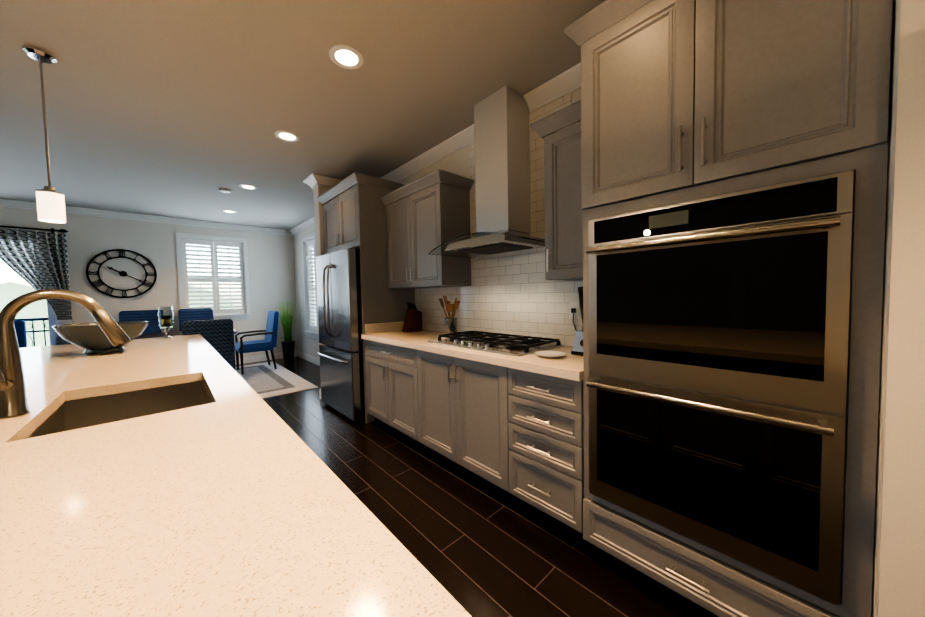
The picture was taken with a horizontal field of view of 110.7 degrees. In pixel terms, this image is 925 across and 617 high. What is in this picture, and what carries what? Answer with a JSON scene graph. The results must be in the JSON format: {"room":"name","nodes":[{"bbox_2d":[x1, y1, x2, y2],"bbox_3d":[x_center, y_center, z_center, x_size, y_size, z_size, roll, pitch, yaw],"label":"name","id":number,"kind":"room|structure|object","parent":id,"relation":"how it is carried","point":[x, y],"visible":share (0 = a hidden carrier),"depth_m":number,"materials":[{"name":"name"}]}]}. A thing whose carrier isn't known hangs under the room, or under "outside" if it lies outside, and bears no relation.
{"room":"kitchen and dining room","nodes":[
{"label":"kitchen and dining room","id":0,"kind":"room"},
{"bbox_2d":[0,207,297,357],"bbox_3d":[-6.065,-0.172,4.934,6.370,2.740,0.150,-3,3,-43],"label":"wall","id":1,"kind":"structure","parent":0,"point":[270,270],"depth_m":5.47,"materials":[{"name":"paint"}]},
{"bbox_2d":[0,262,56,346],"bbox_3d":[-6.864,0.105,4.164,2.100,2.285,0.131,-3,3,-43],"label":"door","id":2,"kind":"structure","parent":1,"relation":"in","point":[52,318],"depth_m":4.78,"materials":[{"name":"white"}]},
{"bbox_2d":[15,318,48,346],"bbox_3d":[-7.394,0.789,4.857,3.243,1.180,1.498,-3,3,-43],"label":"balcony","id":3,"kind":"object","parent":1,"relation":"attached to","point":[32,324],"depth_m":5.63,"materials":[{"name":"paint"}]},
{"bbox_2d":[0,225,68,232],"bbox_3d":[-6.830,-1.109,4.026,2.398,0.080,0.114,-3,3,-43],"label":"curtain rod","id":4,"kind":"object","parent":1,"relation":"attached to","point":[52,230],"visible":0.94,"depth_m":4.63,"materials":[{"name":"black metal"}]},
{"bbox_2d":[0,228,73,344],"bbox_3d":[-6.153,0.039,4.641,0.845,2.308,0.124,-3,3,-43],"label":"curtain","id":5,"kind":"object","parent":4,"relation":"hanging from","point":[37,260],"visible":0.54,"depth_m":4.66,"materials":[{"name":"fabric"}]},
{"bbox_2d":[86,249,156,297],"bbox_3d":[-5.568,-0.571,5.248,0.800,0.800,0.024,-3,3,-43],"label":"wall clock","id":6,"kind":"object","parent":1,"relation":"attached to","point":[124,273],"visible":0.96,"depth_m":5.22,"materials":[{"name":"black metal"}]},
{"bbox_2d":[176,233,251,319],"bbox_3d":[-4.729,-0.566,6.118,1.104,1.612,0.205,-3,3,-43],"label":"window shutters","id":7,"kind":"object","parent":1,"relation":"attached to","point":[241,280],"visible":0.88,"depth_m":6.10,"materials":[{"name":"white wood"}]},
{"bbox_2d":[235,351,296,364],"bbox_3d":[-4.851,1.069,5.971,3.210,0.125,0.016,-3,3,-43],"label":"baseboard","id":8,"kind":"structure","parent":1,"relation":"attached to","point":[258,358],"depth_m":6.58,"materials":[{"name":"white wood"}]},
{"bbox_2d":[0,0,604,229],"bbox_3d":[-2.184,-1.501,0.740,6.520,0.120,11.530,-3,3,-43],"label":"ceiling","id":9,"kind":"structure","parent":0,"point":[185,109],"depth_m":2.22,"materials":[{"name":"paint"}]},
{"bbox_2d":[22,46,65,222],"bbox_3d":[-2.453,-1.001,1.885,0.124,0.964,0.124,-3,3,-43],"label":"pendant light","id":10,"kind":"object","parent":9,"relation":"hanging from","point":[50,200],"visible":1,"depth_m":1.87,"materials":[{"name":"white glass"}]},
{"bbox_2d":[219,188,230,192],"bbox_3d":[-3.140,-1.555,4.230,0.132,0.032,0.132,-3,3,-43],"label":"smoke detector","id":11,"kind":"object","parent":9,"relation":"attached to","point":[224,190],"visible":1,"depth_m":4.20,"materials":[{"name":"white plastic"}]},
{"bbox_2d":[222,210,236,212],"bbox_3d":[-3.840,-1.597,5.270,0.196,0.010,0.196,-3,3,-43],"label":"recessed light","id":12,"kind":"object","parent":9,"relation":"in","point":[229,211],"visible":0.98,"depth_m":5.26,"materials":[{"name":"white"}]},
{"bbox_2d":[239,184,256,189],"bbox_3d":[-2.769,-1.569,4.136,0.196,0.010,0.196,-3,3,-43],"label":"recessed light","id":13,"kind":"object","parent":9,"relation":"in","point":[247,186],"visible":1,"depth_m":4.11,"materials":[{"name":"white"}]},
{"bbox_2d":[275,130,298,141],"bbox_3d":[-1.569,-1.539,2.863,0.196,0.010,0.196,-3,3,-43],"label":"recessed light","id":14,"kind":"object","parent":9,"relation":"in","point":[288,136],"visible":1,"depth_m":2.85,"materials":[{"name":"white"}]},
{"bbox_2d":[0,62,580,235],"bbox_3d":[-2.182,-1.392,0.744,6.220,0.098,11.230,-3,3,-43],"label":"crown molding","id":15,"kind":"structure","parent":9,"relation":"attached to","point":[558,86],"depth_m":3.66,"materials":[{"name":"white"}]},
{"bbox_2d":[329,44,363,68],"bbox_3d":[-0.701,-1.517,1.936,0.196,0.010,0.196,-3,3,-43],"label":"recessed light","id":16,"kind":"object","parent":9,"relation":"in","point":[345,56],"visible":1,"depth_m":1.92,"materials":[{"name":"white"}]},
{"bbox_2d":[313,185,345,343],"bbox_3d":[-1.524,-0.231,4.200,0.680,2.740,0.180,-3,3,-43],"label":"pier","id":17,"kind":"object","parent":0,"point":[318,190],"depth_m":3.90,"materials":[{"name":"paint"}]},
{"bbox_2d":[293,88,580,358],"bbox_3d":[0.187,-0.212,2.955,0.150,2.740,11.530,-3,3,-43],"label":"wall","id":18,"kind":"structure","parent":0,"point":[457,163],"depth_m":6.30,"materials":[{"name":"paint"}]},
{"bbox_2d":[297,351,319,365],"bbox_3d":[-2.484,1.028,5.815,0.016,0.125,3.450,-3,3,-43],"label":"baseboard","id":19,"kind":"structure","parent":18,"relation":"attached to","point":[302,355],"depth_m":6.49,"materials":[{"name":"white wood"}]},
{"bbox_2d":[302,233,318,338],"bbox_3d":[-2.807,-0.420,6.155,0.205,1.982,1.164,-3,3,-43],"label":"window shutters","id":20,"kind":"object","parent":18,"relation":"attached to","point":[310,287],"visible":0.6,"depth_m":6.41,"materials":[{"name":"white wood"}]},
{"bbox_2d":[365,321,403,332],"bbox_3d":[-0.751,0.193,3.423,0.608,0.100,0.022,-3,3,-43],"label":"backsplash","id":21,"kind":"structure","parent":18,"relation":"attached to","point":[386,327],"depth_m":3.34,"materials":[{"name":"white stone"}]},
{"bbox_2d":[380,169,473,288],"bbox_3d":[-0.365,-0.680,3.110,0.406,0.943,0.974,-3,3,-43],"label":"upper cabinet","id":22,"kind":"object","parent":18,"relation":"attached to","point":[421,225],"visible":1,"depth_m":2.89,"materials":[{"name":"grey paint"}]},
{"bbox_2d":[428,85,544,257],"bbox_3d":[0.216,-0.996,2.372,0.523,1.121,0.910,-3,3,-43],"label":"range hood","id":23,"kind":"object","parent":18,"relation":"attached to","point":[502,156],"visible":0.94,"depth_m":2.33,"materials":[{"name":"silver metal"}]},
{"bbox_2d":[415,92,582,345],"bbox_3d":[0.236,-0.612,2.759,0.008,1.726,2.306,-3,3,-43],"label":"tile backsplash","id":24,"kind":"structure","parent":18,"relation":"attached to","point":[515,293],"depth_m":2.55,"materials":[{"name":"white tile"}]},
{"bbox_2d":[569,302,578,318],"bbox_3d":[0.765,0.011,2.201,0.022,0.115,0.070,-3,3,-43],"label":"electrical outlet plate","id":25,"kind":"object","parent":24,"relation":"attached to","point":[574,307],"visible":1,"depth_m":2.20,"materials":[{"name":"white plastic"}]},
{"bbox_2d":[530,100,582,280],"bbox_3d":[0.717,-0.651,1.936,0.406,0.943,0.444,-3,3,-43],"label":"upper cabinet","id":26,"kind":"object","parent":18,"relation":"attached to","point":[563,213],"visible":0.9,"depth_m":1.87,"materials":[{"name":"grey paint"}]},
{"bbox_2d":[235,356,709,616],"bbox_3d":[-2.127,1.355,0.862,6.520,0.120,11.530,-3,3,-43],"label":"floor","id":27,"kind":"structure","parent":0,"point":[474,547],"depth_m":1.73,"materials":[{"name":"brown wood"}]},
{"bbox_2d":[14,320,26,347],"bbox_3d":[-5.976,0.705,4.014,0.588,1.062,0.625,-3,3,-43],"label":"dining chair","id":28,"kind":"object","parent":27,"relation":"on","point":[20,326],"depth_m":4.32,"materials":[{"name":"blue fabric"}]},
{"bbox_2d":[0,334,471,616],"bbox_3d":[-1.561,0.819,1.044,1.444,0.914,5.450,-3,3,-43],"label":"kitchen island","id":29,"kind":"object","parent":27,"relation":"on","point":[186,476],"visible":0.98,"depth_m":0.58,"materials":[{"name":"white stone"}]},
{"bbox_2d":[0,289,129,418],"bbox_3d":[-1.409,0.142,1.134,0.322,0.423,0.111,-3,3,-43],"label":"faucet","id":30,"kind":"object","parent":29,"relation":"on","point":[13,399],"visible":1,"depth_m":1.07,"materials":[{"name":"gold metal"}]},
{"bbox_2d":[52,321,148,353],"bbox_3d":[-2.654,0.218,2.368,0.496,0.215,0.478,-3,3,-43],"label":"bowl","id":31,"kind":"object","parent":29,"relation":"on","point":[90,338],"visible":0.92,"depth_m":2.26,"materials":[{"name":"polished silver metal"}]},
{"bbox_2d":[158,306,173,338],"bbox_3d":[-2.947,0.138,3.184,0.115,0.316,0.115,-3,3,-43],"label":"wine glass","id":32,"kind":"object","parent":29,"relation":"on","point":[166,317],"visible":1,"depth_m":3.15,"materials":[{"name":"clear glass"}]},
{"bbox_2d":[235,362,317,398],"bbox_3d":[-4.002,1.167,4.596,2.830,0.012,2.630,-3,3,-43],"label":"rug","id":33,"kind":"object","parent":27,"relation":"on","point":[264,380],"visible":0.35,"depth_m":4.99,"materials":[{"name":"white fabric"}]},
{"bbox_2d":[119,310,160,334],"bbox_3d":[-5.194,0.597,5.168,0.500,1.122,0.625,-3,3,-43],"label":"dining chair","id":34,"kind":"object","parent":33,"relation":"on","point":[151,317],"visible":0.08,"depth_m":5.36,"materials":[{"name":"blue fabric"}]},
{"bbox_2d":[135,329,237,338],"bbox_3d":[-4.229,0.764,4.942,1.270,0.765,1.270,-3,3,-43],"label":"dining table","id":35,"kind":"object","parent":33,"relation":"on","point":[163,334],"visible":0.04,"depth_m":4.78,"materials":[{"name":"brown wood"}]},
{"bbox_2d":[178,308,213,330],"bbox_3d":[-4.664,0.566,5.654,0.500,1.122,0.625,-3,3,-43],"label":"dining chair","id":36,"kind":"object","parent":33,"relation":"on","point":[195,314],"visible":0.1,"depth_m":5.79,"materials":[{"name":"blue fabric"}]},
{"bbox_2d":[182,319,235,369],"bbox_3d":[-3.252,0.649,4.095,0.500,1.032,0.625,-3,3,-43],"label":"dining chair","id":37,"kind":"object","parent":33,"relation":"on","point":[217,335],"visible":0.33,"depth_m":3.92,"materials":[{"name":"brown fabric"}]},
{"bbox_2d":[234,311,278,373],"bbox_3d":[-3.707,0.581,5.772,0.625,1.042,0.588,-3,3,-43],"label":"velvet armchair","id":38,"kind":"object","parent":33,"relation":"on","point":[268,342],"visible":0.94,"depth_m":5.72,"materials":[{"name":"blue fabric"}]},
{"bbox_2d":[277,301,295,360],"bbox_3d":[-3.654,0.451,6.671,0.367,1.249,0.416,-3,3,-43],"label":"potted grass","id":39,"kind":"object","parent":27,"relation":"on","point":[288,345],"depth_m":6.61,"materials":[{"name":"black"}]},
{"bbox_2d":[316,248,364,421],"bbox_3d":[-1.180,0.268,3.726,0.795,1.770,0.928,-3,3,-43],"label":"refrigerator","id":40,"kind":"object","parent":27,"relation":"on","point":[340,352],"visible":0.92,"depth_m":3.33,"materials":[{"name":"silver metal"}]},
{"bbox_2d":[317,172,414,422],"bbox_3d":[-1.109,-0.094,3.743,0.696,2.488,1.056,-3,3,-43],"label":"cabinet","id":41,"kind":"object","parent":27,"relation":"on","point":[354,217],"visible":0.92,"depth_m":3.31,"materials":[{"name":"grey paint"}]},
{"bbox_2d":[365,341,416,444],"bbox_3d":[-0.435,0.730,3.106,0.639,0.870,0.936,-3,3,-43],"label":"base cabinet","id":42,"kind":"object","parent":27,"relation":"on","point":[391,394],"depth_m":2.85,"materials":[{"name":"grey paint"}]},
{"bbox_2d":[413,349,504,495],"bbox_3d":[0.192,0.747,2.425,0.639,0.870,0.915,-3,3,-43],"label":"base cabinet","id":43,"kind":"object","parent":27,"relation":"on","point":[461,404],"depth_m":2.16,"materials":[{"name":"grey paint"}]},
{"bbox_2d":[505,369,592,546],"bbox_3d":[0.656,0.759,1.921,0.639,0.870,0.455,-3,3,-43],"label":"base cabinet","id":44,"kind":"object","parent":27,"relation":"on","point":[510,427],"depth_m":1.69,"materials":[{"name":"grey paint"}]},
{"bbox_2d":[361,329,582,380],"bbox_3d":[0.009,0.286,2.573,0.652,0.044,2.305,-3,3,-43],"label":"countertop","id":45,"kind":"structure","parent":44,"relation":"on","point":[569,366],"depth_m":1.99,"materials":[{"name":"white stone"}]},
{"bbox_2d":[402,302,421,331],"bbox_3d":[-0.534,0.086,3.366,0.180,0.307,0.110,-3,3,-43],"label":"knife block","id":46,"kind":"object","parent":45,"relation":"on","point":[413,320],"visible":1,"depth_m":3.34,"materials":[{"name":"brown wood"}]},
{"bbox_2d":[439,296,459,335],"bbox_3d":[-0.113,0.068,2.883,0.145,0.369,0.203,-3,3,-43],"label":"utensil crock","id":47,"kind":"object","parent":45,"relation":"on","point":[450,324],"visible":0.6,"depth_m":2.84,"materials":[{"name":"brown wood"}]},
{"bbox_2d":[428,331,563,356],"bbox_3d":[0.214,0.242,2.400,0.510,0.050,0.910,-3,3,-43],"label":"cooktop","id":48,"kind":"object","parent":45,"relation":"in","point":[516,345],"visible":1,"depth_m":2.25,"materials":[{"name":"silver metal"}]},
{"bbox_2d":[535,351,565,357],"bbox_3d":[0.519,0.274,1.893,0.180,0.017,0.180,-3,3,-43],"label":"plate","id":49,"kind":"object","parent":45,"relation":"on","point":[551,354],"visible":1,"depth_m":1.91,"materials":[{"name":"white ceramic"}]},
{"bbox_2d":[571,286,582,355],"bbox_3d":[0.770,0.057,2.001,0.270,0.430,0.312,-3,3,-43],"label":"blender","id":50,"kind":"object","parent":45,"relation":"on","point":[578,345],"visible":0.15,"depth_m":1.92,"materials":[{"name":"silver metal"}]},
{"bbox_2d":[564,0,892,616],"bbox_3d":[1.034,-0.036,1.392,0.730,2.488,0.916,-3,3,-43],"label":"tall cabinet","id":51,"kind":"object","parent":27,"relation":"on","point":[734,158],"visible":1,"depth_m":1.08,"materials":[{"name":"grey paint"}]},
{"bbox_2d":[871,0,924,616],"bbox_3d":[1.467,-0.151,0.924,0.720,2.740,0.347,-3,3,-43],"label":"wall","id":52,"kind":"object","parent":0,"point":[898,584],"depth_m":0.80,"materials":[{"name":"paint"}]},
{"label":"outside","id":53,"kind":"structure","parent":0,"visible":0},
{"bbox_3d":[1.133,4.469,1.201,300.000,0.100,300.000,-3,3,-43],"label":"ground","id":54,"kind":"structure","parent":53,"visible":0},
{"bbox_2d":[0,282,315,346],"bbox_3d":[-3.752,0.881,13.853,47.952,6.161,37.637,-3,3,-43],"label":"trees","id":55,"kind":"object","parent":54,"relation":"on","point":[14,291],"depth_m":15.51,"materials":[{"name":"green plant"}]}
]}

